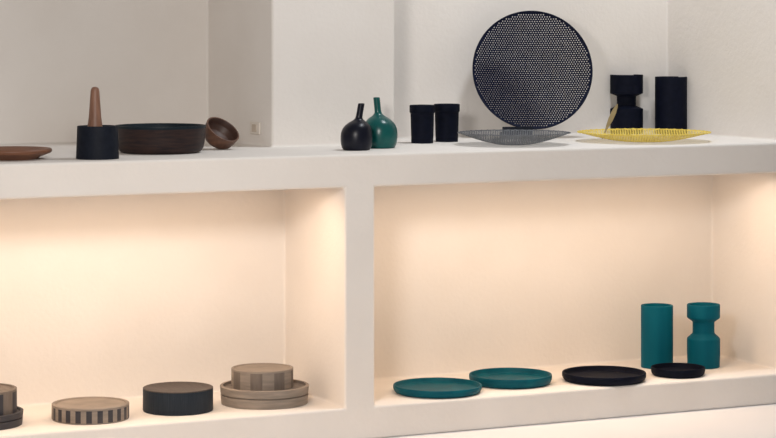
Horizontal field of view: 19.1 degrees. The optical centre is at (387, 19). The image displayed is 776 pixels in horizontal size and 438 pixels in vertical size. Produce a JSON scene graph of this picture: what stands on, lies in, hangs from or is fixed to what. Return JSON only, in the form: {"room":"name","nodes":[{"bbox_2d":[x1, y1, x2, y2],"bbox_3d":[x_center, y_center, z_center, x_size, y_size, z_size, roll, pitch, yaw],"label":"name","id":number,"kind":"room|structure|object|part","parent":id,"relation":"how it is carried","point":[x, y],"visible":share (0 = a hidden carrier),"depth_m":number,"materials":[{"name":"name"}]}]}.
{"room":"store","nodes":[
{"label":"store","id":0,"kind":"room"},
{"bbox_2d":[0,0,775,437],"bbox_3d":[-0.464,-0.078,7.506,4.993,2.700,1.250,0,0,-26],"label":"wall","id":1,"kind":"structure","parent":0,"point":[362,273],"depth_m":7.55,"materials":[{"name":"paint"}]},
{"bbox_2d":[0,406,22,429],"bbox_3d":[-1.181,1.151,6.695,0.246,0.041,0.246,0,0,-26],"label":"wooden tray","id":2,"kind":"object","parent":1,"relation":"on","point":[9,421],"visible":0.77,"depth_m":6.63,"materials":[{"name":"wood"}]},
{"bbox_2d":[0,383,16,415],"bbox_3d":[-1.181,1.102,6.695,0.209,0.070,0.209,0,0,-26],"label":"round box","id":3,"kind":"object","parent":2,"relation":"on","point":[8,392],"visible":1,"depth_m":6.65,"materials":[{"name":"brown wood"}]},
{"bbox_3d":[-1.181,1.070,6.695,0.209,0.007,0.209,0,0,-26],"label":"lid","id":4,"kind":"part","parent":3,"relation":"part of","materials":[{"name":"brown wood"}]},
{"bbox_2d":[0,146,51,160],"bbox_3d":[-1.103,0.390,6.741,0.244,0.032,0.244,0,0,-26],"label":"plate","id":5,"kind":"object","parent":1,"relation":"on","point":[7,153],"visible":1,"depth_m":6.67,"materials":[{"name":"brown wood"}]},
{"bbox_2d":[52,396,128,424],"bbox_3d":[-0.875,1.149,6.799,0.226,0.046,0.226,0,0,-26],"label":"round box","id":6,"kind":"object","parent":1,"relation":"on","point":[93,410],"visible":1,"depth_m":6.73,"materials":[{"name":"brown wood"}]},
{"bbox_3d":[-0.875,1.129,6.799,0.226,0.007,0.226,0,0,-26],"label":"lid","id":7,"kind":"part","parent":6,"relation":"part of","materials":[{"name":"brown wood"}]},
{"bbox_2d":[76,125,118,159],"bbox_3d":[-0.850,0.358,6.764,0.126,0.097,0.126,0,0,-26],"label":"mortar","id":8,"kind":"object","parent":1,"relation":"on","point":[93,143],"visible":0.98,"depth_m":6.71,"materials":[{"name":"stone"}]},
{"bbox_2d":[88,87,101,126],"bbox_3d":[-0.858,0.285,6.764,0.050,0.180,0.050,0,0,-26],"label":"pestle","id":9,"kind":"object","parent":8,"relation":"in","point":[94,120],"visible":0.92,"depth_m":6.75,"materials":[{"name":"brown wood"}]},
{"bbox_2d":[117,123,205,154],"bbox_3d":[-0.697,0.364,7.076,0.279,0.084,0.279,0,0,-26],"label":"bowl","id":10,"kind":"object","parent":1,"relation":"on","point":[138,138],"visible":0.97,"depth_m":6.96,"materials":[{"name":"brown wood"}]},
{"bbox_2d":[143,382,212,415],"bbox_3d":[-0.631,1.137,6.943,0.210,0.070,0.210,0,0,-26],"label":"round box","id":11,"kind":"object","parent":1,"relation":"on","point":[163,398],"visible":1,"depth_m":6.86,"materials":[{"name":"grey wood"}]},
{"bbox_3d":[-0.631,1.104,6.943,0.210,0.004,0.210,0,0,-24],"label":"lid","id":12,"kind":"part","parent":11,"relation":"part of","materials":[{"name":"wood"}]},
{"bbox_2d":[205,117,238,148],"bbox_3d":[-0.522,0.356,7.253,0.113,0.101,0.108,0,0,-26],"label":"bowl","id":13,"kind":"object","parent":1,"relation":"on","point":[219,133],"visible":0.94,"depth_m":7.27,"materials":[{"name":"brown wood"}]},
{"bbox_2d":[250,121,260,134],"bbox_3d":[-0.431,0.350,7.487,0.008,0.040,0.080,0,0,-26],"label":"wall socket","id":14,"kind":"object","parent":1,"relation":"attached to","point":[255,127],"visible":1,"depth_m":7.47,"materials":[{"name":"plastic"}]},
{"bbox_2d":[220,379,308,409],"bbox_3d":[-0.378,1.144,7.079,0.273,0.056,0.273,0,0,-26],"label":"wooden tray","id":15,"kind":"object","parent":1,"relation":"on","point":[296,396],"visible":0.8,"depth_m":6.97,"materials":[{"name":"brown wood"}]},
{"bbox_2d":[231,363,292,390],"bbox_3d":[-0.385,1.094,7.086,0.190,0.058,0.190,0,0,-26],"label":"round box","id":16,"kind":"object","parent":15,"relation":"on","point":[250,376],"visible":1,"depth_m":7.02,"materials":[{"name":"brown wood"}]},
{"bbox_3d":[-0.385,1.068,7.086,0.190,0.006,0.190,0,0,-26],"label":"lid","id":17,"kind":"part","parent":16,"relation":"part of","materials":[{"name":"brown wood"}]},
{"bbox_2d":[341,103,371,150],"bbox_3d":[-0.098,0.333,7.212,0.100,0.146,0.100,0,0,0],"label":"bottle","id":18,"kind":"object","parent":1,"relation":"on","point":[356,135],"visible":1,"depth_m":7.17,"materials":[{"name":"ceramic"}]},
{"bbox_2d":[366,97,397,148],"bbox_3d":[-0.025,0.326,7.333,0.110,0.161,0.110,0,0,0],"label":"bottle","id":19,"kind":"object","parent":1,"relation":"on","point":[384,130],"visible":0.85,"depth_m":7.29,"materials":[{"name":"green ceramic"}]},
{"bbox_2d":[410,104,434,143],"bbox_3d":[0.113,0.343,7.621,0.084,0.126,0.084,0,0,-26],"label":"cup","id":20,"kind":"object","parent":1,"relation":"on","point":[422,115],"visible":1,"depth_m":7.59,"materials":[{"name":"black ceramic"}]},
{"bbox_2d":[393,377,481,398],"bbox_3d":[0.156,1.159,7.277,0.280,0.025,0.280,0,0,-26],"label":"plate","id":21,"kind":"object","parent":1,"relation":"on","point":[432,387],"visible":1,"depth_m":7.29,"materials":[{"name":"teal ceramic"}]},
{"bbox_2d":[434,103,459,141],"bbox_3d":[0.196,0.343,7.715,0.087,0.126,0.087,0,0,-26],"label":"cup","id":22,"kind":"object","parent":1,"relation":"on","point":[446,114],"visible":0.98,"depth_m":7.68,"materials":[{"name":"black ceramic"}]},
{"bbox_2d":[469,368,551,388],"bbox_3d":[0.395,1.156,7.455,0.268,0.031,0.268,0,0,-26],"label":"plate","id":23,"kind":"object","parent":1,"relation":"on","point":[496,378],"visible":0.96,"depth_m":7.47,"materials":[{"name":"teal ceramic"}]},
{"bbox_2d":[457,129,570,144],"bbox_3d":[0.410,0.385,7.527,0.368,0.041,0.368,0,0,-7],"label":"tray","id":24,"kind":"object","parent":1,"relation":"on","point":[499,139],"visible":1,"depth_m":7.47,"materials":[{"name":"grey metal"}]},
{"bbox_2d":[499,127,532,138],"bbox_3d":[0.438,0.385,7.909,0.104,0.043,0.095,0,0,-4],"label":"plate stand","id":25,"kind":"object","parent":1,"relation":"on","point":[503,128],"visible":0.32,"depth_m":7.86,"materials":[{"name":"metal"}]},
{"bbox_2d":[472,11,592,129],"bbox_3d":[0.497,0.171,7.939,0.416,0.407,0.091,0,0,-4],"label":"tray","id":26,"kind":"object","parent":25,"relation":"on","point":[565,94],"visible":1,"depth_m":7.96,"materials":[{"name":"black metal"}]},
{"bbox_2d":[562,365,645,385],"bbox_3d":[0.703,1.158,7.518,0.273,0.028,0.273,0,0,-26],"label":"plate","id":27,"kind":"object","parent":1,"relation":"on","point":[599,375],"visible":1,"depth_m":7.52,"materials":[{"name":"black ceramic"}]},
{"bbox_2d":[610,74,642,133],"bbox_3d":[0.852,0.301,8.253,0.118,0.211,0.118,0,0,-26],"label":"vase","id":28,"kind":"object","parent":1,"relation":"on","point":[626,88],"visible":0.81,"depth_m":8.21,"materials":[{"name":"black ceramic"}]},
{"bbox_2d":[577,128,710,141],"bbox_3d":[0.857,0.389,7.737,0.447,0.034,0.447,0,0,23],"label":"tray","id":29,"kind":"object","parent":1,"relation":"on","point":[634,138],"visible":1,"depth_m":7.71,"materials":[{"name":"yellow metal"}]},
{"bbox_2d":[602,104,617,138],"bbox_3d":[0.756,0.346,7.882,0.056,0.120,0.002,0,0,0],"label":"spatula","id":30,"kind":"object","parent":29,"relation":"on","point":[613,112],"visible":0.96,"depth_m":7.88,"materials":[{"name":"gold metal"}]},
{"bbox_2d":[641,303,672,368],"bbox_3d":[0.908,1.067,7.803,0.108,0.210,0.108,0,0,-26],"label":"vase","id":31,"kind":"object","parent":1,"relation":"on","point":[656,318],"visible":0.9,"depth_m":7.76,"materials":[{"name":"teal ceramic"}]},
{"bbox_2d":[655,76,686,133],"bbox_3d":[1.010,0.304,8.251,0.114,0.204,0.114,0,0,-26],"label":"vase","id":32,"kind":"object","parent":1,"relation":"on","point":[670,91],"visible":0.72,"depth_m":8.20,"materials":[{"name":"black ceramic"}]},
{"bbox_2d":[651,363,704,378],"bbox_3d":[0.957,1.158,7.628,0.178,0.028,0.178,0,0,-26],"label":"plate","id":33,"kind":"object","parent":1,"relation":"on","point":[664,370],"visible":1,"depth_m":7.58,"materials":[{"name":"black ceramic"}]},
{"bbox_2d":[687,302,719,368],"bbox_3d":[1.065,1.065,7.805,0.112,0.213,0.112,0,0,-26],"label":"vase","id":34,"kind":"object","parent":1,"relation":"on","point":[703,345],"visible":0.97,"depth_m":7.76,"materials":[{"name":"teal ceramic"}]},
{"bbox_2d":[385,404,775,437],"bbox_3d":[-0.356,1.322,3.430,8.334,0.100,8.490,0,0,-26],"label":"floor","id":35,"kind":"structure","parent":0,"point":[756,421],"depth_m":7.20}
]}

